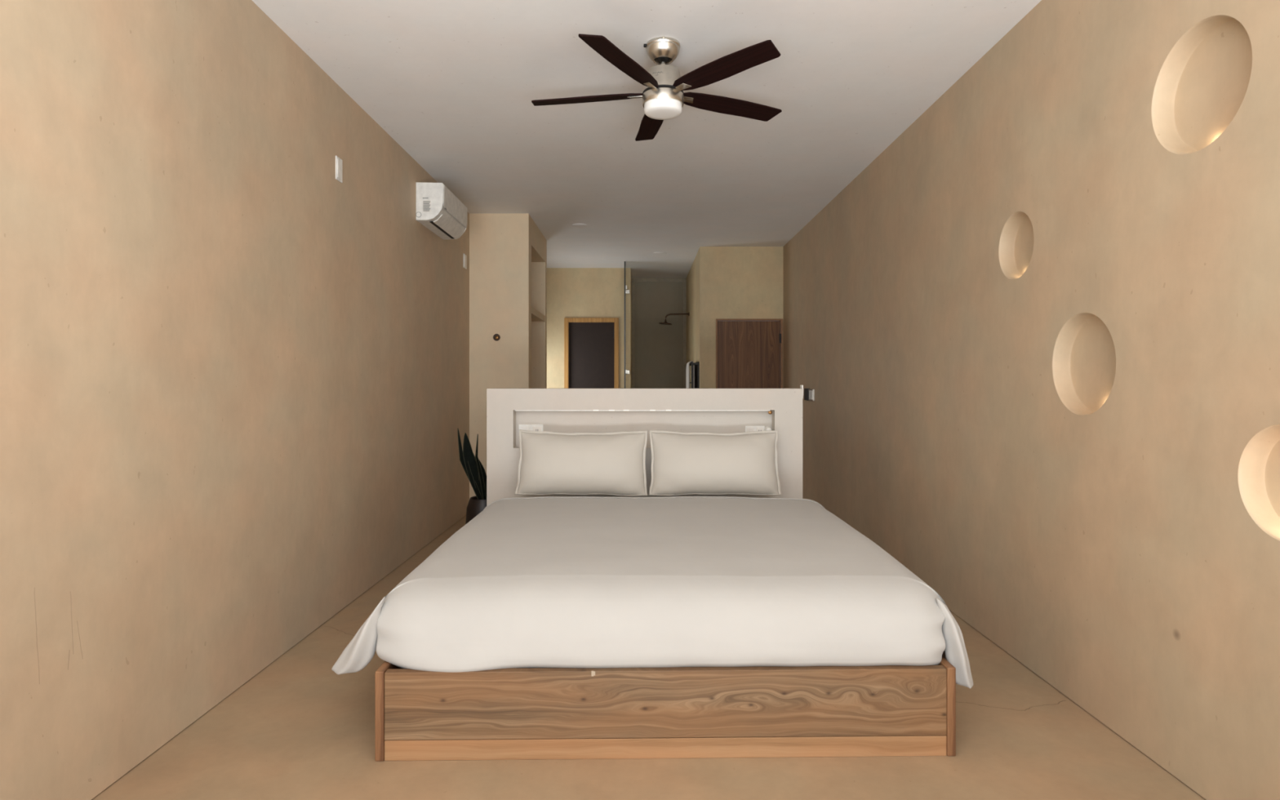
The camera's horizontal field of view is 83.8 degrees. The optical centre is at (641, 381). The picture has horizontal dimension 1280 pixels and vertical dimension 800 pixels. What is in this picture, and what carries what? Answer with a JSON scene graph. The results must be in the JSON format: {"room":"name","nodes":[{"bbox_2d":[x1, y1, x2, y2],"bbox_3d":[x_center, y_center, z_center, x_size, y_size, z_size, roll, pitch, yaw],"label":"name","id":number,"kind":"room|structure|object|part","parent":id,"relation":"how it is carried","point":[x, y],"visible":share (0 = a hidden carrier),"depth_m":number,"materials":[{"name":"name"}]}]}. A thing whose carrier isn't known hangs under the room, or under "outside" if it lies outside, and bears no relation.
{"room":"bedroom","nodes":[
{"label":"bedroom","id":0,"kind":"room"},
{"bbox_2d":[0,0,469,799],"bbox_3d":[-1.897,-0.195,4.780,0.250,3.082,12.560,0,0,0],"label":"wall","id":1,"kind":"structure","parent":0,"point":[234,371],"depth_m":2.79,"materials":[{"name":"paint"}]},
{"bbox_2d":[335,155,342,182],"bbox_3d":[-1.766,-1.244,4.173,0.011,0.137,0.085,0,0,0],"label":"wall plate","id":2,"kind":"object","parent":1,"relation":"attached to","point":[338,161],"visible":1,"depth_m":4.16,"materials":[{"name":"white plastic"}]},
{"bbox_2d":[415,182,467,239],"bbox_3d":[-1.661,-1.420,5.991,0.222,0.300,0.777,0,0,0],"label":"air conditioner","id":3,"kind":"object","parent":1,"relation":"attached to","point":[438,210],"visible":1,"depth_m":5.69,"materials":[{"name":"white plastic"}]},
{"bbox_3d":[-1.556,-1.466,5.992,0.007,0.185,0.747,0,0,0],"label":"panel","id":4,"kind":"part","parent":3,"relation":"part of","materials":[{"name":"white plastic"}]},
{"bbox_2d":[463,253,466,269],"bbox_3d":[-1.766,-1.210,7.155,0.011,0.140,0.110,0,0,0],"label":"wall plate","id":5,"kind":"object","parent":1,"relation":"attached to","point":[464,255],"visible":1,"depth_m":7.15,"materials":[{"name":"white plastic"}]},
{"bbox_2d":[546,267,631,388],"bbox_3d":[-0.967,-0.195,11.430,1.610,3.082,1.140,0,0,0],"label":"wall","id":6,"kind":"structure","parent":0,"point":[571,292],"depth_m":10.86,"materials":[{"name":"paint"}]},
{"bbox_2d":[564,317,618,388],"bbox_3d":[-0.758,0.188,10.890,0.827,2.325,0.139,0,0,0],"label":"mirror","id":7,"kind":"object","parent":6,"relation":"in","point":[591,344],"depth_m":10.89,"materials":[{"name":"black mirror"}]},
{"bbox_2d":[631,278,686,388],"bbox_3d":[0.295,-0.195,11.975,0.920,3.082,0.056,0,0,0],"label":"trim","id":8,"kind":"structure","parent":6,"relation":"attached to","point":[633,280],"depth_m":11.97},
{"bbox_2d":[251,0,1041,278],"bbox_3d":[0.024,-1.806,5.375,4.092,0.159,13.750,0,0,0],"label":"ceiling","id":9,"kind":"structure","parent":0,"point":[455,83],"depth_m":4.39,"materials":[{"name":"paint"}]},
{"bbox_2d":[531,33,782,141],"bbox_3d":[0.098,-1.560,3.714,1.354,0.364,1.345,0,0,0],"label":"ceiling fan","id":10,"kind":"object","parent":9,"relation":"hanging from","point":[664,98],"visible":1,"depth_m":3.59,"materials":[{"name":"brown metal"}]},
{"bbox_3d":[-0.279,-1.486,3.750,0.627,0.009,0.134,0,12,11],"label":"blade","id":11,"kind":"part","parent":10,"relation":"part of","materials":[{"name":"brown wood"}]},
{"bbox_3d":[-0.080,-1.486,3.326,0.134,0.009,0.627,14,6,28],"label":"blade","id":12,"kind":"part","parent":10,"relation":"part of","materials":[{"name":"brown wood"}]},
{"bbox_3d":[0.062,-1.486,4.070,0.134,0.009,0.627,-12,2,-7],"label":"blade","id":13,"kind":"part","parent":10,"relation":"part of","materials":[{"name":"brown wood"}]},
{"bbox_3d":[0.112,-1.405,3.675,0.196,0.053,0.196,0,0,0],"label":"lamp shade","id":14,"kind":"part","parent":10,"relation":"part of","materials":[{"name":"white glass"}]},
{"bbox_3d":[0.385,-1.486,3.384,0.134,0.009,0.627,16,-11,-42],"label":"blade","id":15,"kind":"part","parent":10,"relation":"part of","materials":[{"name":"brown wood"}]},
{"bbox_3d":[0.473,-1.486,3.844,0.627,0.009,0.134,0,-12,-25],"label":"blade","id":16,"kind":"part","parent":10,"relation":"part of","materials":[{"name":"brown wood"}]},
{"bbox_2d":[91,515,1205,799],"bbox_3d":[0.024,1.410,5.375,4.092,0.120,13.750,0,0,0],"label":"floor","id":17,"kind":"structure","parent":0,"point":[298,729],"depth_m":2.51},
{"bbox_2d":[465,496,486,524],"bbox_3d":[-1.140,1.094,5.180,0.270,0.512,0.270,0,0,0],"label":"plant pot","id":18,"kind":"object","parent":17,"relation":"on","point":[475,506],"visible":0.23,"depth_m":5.08,"materials":[{"name":"brown ceramic"}]},
{"bbox_2d":[457,428,486,499],"bbox_3d":[-1.160,0.617,5.170,0.300,0.566,0.195,0,0,-27],"label":"snake plant","id":19,"kind":"object","parent":18,"relation":"in","point":[473,467],"visible":0.73,"depth_m":5.18,"materials":[{"name":"green plant"}]},
{"bbox_2d":[469,213,546,498],"bbox_3d":[-1.466,-0.193,8.050,0.611,3.086,1.400,0,0,0],"label":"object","id":20,"kind":"object","parent":17,"relation":"on","point":[508,252],"visible":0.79,"depth_m":7.35,"materials":[{"name":"paint"}]},
{"bbox_2d":[493,333,500,341],"bbox_3d":[-1.490,-0.460,7.333,0.072,0.072,0.038,0,0,0],"label":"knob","id":21,"kind":"object","parent":20,"relation":"attached to","point":[496,337],"visible":1,"depth_m":7.34,"materials":[{"name":"gold metal"}]},
{"bbox_2d":[531,306,545,321],"bbox_3d":[-1.438,-0.765,8.080,0.549,0.070,1.100,0,0,0],"label":"shelf","id":22,"kind":"object","parent":20,"relation":"attached to","point":[536,316],"depth_m":8.19,"materials":[{"name":"paint"}]},
{"bbox_2d":[624,261,629,388],"bbox_3d":[-0.212,-0.192,10.558,0.072,3.084,0.604,0,0,0],"label":"glass screen","id":23,"kind":"object","parent":17,"relation":"on","point":[626,291],"visible":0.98,"depth_m":10.32,"materials":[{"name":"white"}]},
{"bbox_3d":[-0.236,-0.196,10.566,0.010,3.072,0.588,0,0,0],"label":"pane","id":24,"kind":"part","parent":23,"relation":"part of","materials":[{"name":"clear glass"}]},
{"bbox_2d":[486,388,802,506],"bbox_3d":[0.022,0.697,4.846,2.085,1.306,0.281,0,0,0],"label":"headboard","id":25,"kind":"object","parent":17,"relation":"on","point":[717,411],"visible":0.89,"depth_m":4.71,"materials":[{"name":"paint"}]},
{"bbox_2d":[519,424,543,431],"bbox_3d":[-0.743,0.325,4.801,0.165,0.080,0.013,0,0,0],"label":"power outlet","id":26,"kind":"object","parent":25,"relation":"attached to","point":[523,427],"visible":0.59,"depth_m":4.80,"materials":[{"name":"white plastic"}]},
{"bbox_2d":[745,426,764,431],"bbox_3d":[0.765,0.330,4.801,0.130,0.070,0.013,0,0,0],"label":"power outlet","id":27,"kind":"object","parent":25,"relation":"attached to","point":[748,428],"visible":0.45,"depth_m":4.80,"materials":[{"name":"white plastic"}]},
{"bbox_2d":[764,426,771,430],"bbox_3d":[0.848,0.320,4.776,0.040,0.040,0.062,0,0,0],"label":"charger","id":28,"kind":"object","parent":27,"relation":"attached to","point":[766,428],"visible":0.62,"depth_m":4.75,"materials":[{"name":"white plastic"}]},
{"bbox_2d":[374,656,955,761],"bbox_3d":[0.075,1.190,3.620,2.083,0.320,2.134,0,0,-1],"label":"frame","id":29,"kind":"object","parent":17,"relation":"on","point":[513,713],"visible":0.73,"depth_m":2.56,"materials":[{"name":"brown wood"}]},
{"bbox_2d":[634,281,683,388],"bbox_3d":[0.276,-0.195,12.100,1.152,3.082,0.200,0,0,0],"label":"wall","id":30,"kind":"structure","parent":0,"point":[658,348],"depth_m":12.00,"materials":[{"name":"tile"}]},
{"bbox_2d":[685,246,782,388],"bbox_3d":[1.411,-0.195,10.575,1.318,3.082,2.850,0,0,0],"label":"wall","id":31,"kind":"structure","parent":0,"point":[723,282],"depth_m":9.15,"materials":[{"name":"beige paint"}]},
{"bbox_2d":[659,311,689,324],"bbox_3d":[0.515,-0.997,11.180,0.474,0.198,0.204,0,0,0],"label":"shower head","id":32,"kind":"object","parent":31,"relation":"attached to","point":[665,322],"visible":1,"depth_m":11.17},
{"bbox_3d":[0.381,-0.925,11.180,0.204,0.038,0.204,5,0,0],"label":"spray plate","id":33,"kind":"part","parent":32,"relation":"part of","materials":[{"name":"brown metal"}]},
{"bbox_3d":[0.561,-1.004,11.180,0.384,0.147,0.024,0,0,0],"label":"arm","id":34,"kind":"part","parent":32,"relation":"part of","materials":[{"name":"brown metal"}]},
{"bbox_2d":[688,361,699,388],"bbox_3d":[0.703,-0.035,9.610,0.099,0.470,0.700,0,0,0],"label":"towel rail","id":35,"kind":"object","parent":31,"relation":"attached to","point":[696,364],"visible":0.55,"depth_m":9.29,"materials":[{"name":"black plastic"}]},
{"bbox_2d":[685,361,694,388],"bbox_3d":[0.660,0.062,9.640,0.082,0.675,0.440,0,0,0],"label":"towel","id":36,"kind":"object","parent":35,"relation":"hanging from","point":[687,371],"visible":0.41,"depth_m":9.47,"materials":[{"name":"white fabric"}]},
{"bbox_3d":[0.746,-0.033,9.610,0.014,0.465,0.700,0,0,0],"label":"plate","id":37,"kind":"part","parent":35,"relation":"part of","materials":[{"name":"black plastic"}]},
{"bbox_2d":[715,319,782,388],"bbox_3d":[1.385,0.270,9.181,0.860,2.160,0.179,0,0,0],"label":"door","id":38,"kind":"structure","parent":31,"relation":"in","point":[749,352],"depth_m":9.15,"materials":[{"name":"brown wood"}]},
{"bbox_2d":[782,0,1279,799],"bbox_3d":[1.945,-0.195,3.825,0.250,3.082,10.650,0,0,0],"label":"wall","id":39,"kind":"structure","parent":0,"point":[1036,337],"depth_m":2.90,"materials":[{"name":"paint"}]},
{"bbox_2d":[804,388,814,400],"bbox_3d":[1.808,0.136,7.630,0.024,0.124,0.445,0,0,0],"label":"switch group","id":40,"kind":"object","parent":39,"relation":"attached to","point":[809,394],"visible":1,"depth_m":7.62,"materials":[{"name":"black plastic"}]},
{"bbox_3d":[1.809,0.135,7.790,0.022,0.130,0.180,0,0,0],"label":"black plate","id":41,"kind":"part","parent":40,"relation":"part of","materials":[{"name":"plastic"}]},
{"bbox_3d":[1.812,0.138,7.593,0.016,0.125,0.205,0,0,0],"label":"silver plate","id":42,"kind":"part","parent":40,"relation":"part of","materials":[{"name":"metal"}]},
{"bbox_3d":[0.080,0.955,3.710,1.900,0.360,1.960,0,0,0],"label":"mattress","id":43,"kind":"object","parent":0,"visible":0},
{"bbox_2d":[515,429,647,496],"bbox_3d":[-0.374,0.506,4.495,0.831,0.406,0.252,0,0,-3],"label":"pillow","id":44,"kind":"object","parent":43,"relation":"on","point":[552,463],"visible":1,"depth_m":4.42,"materials":[{"name":"beige fabric"}]},
{"bbox_2d":[331,496,973,688],"bbox_3d":[0.042,0.920,3.479,2.400,0.438,1.878,0,0,0],"label":"duvet","id":45,"kind":"object","parent":43,"relation":"on","point":[544,581],"visible":0.99,"depth_m":2.69,"materials":[{"name":"white fabric"}]},
{"bbox_2d":[648,430,781,495],"bbox_3d":[0.461,0.507,4.496,0.827,0.399,0.243,0,0,-1],"label":"pillow","id":46,"kind":"object","parent":43,"relation":"on","point":[682,463],"visible":1,"depth_m":4.42,"materials":[{"name":"beige fabric"}]}
]}

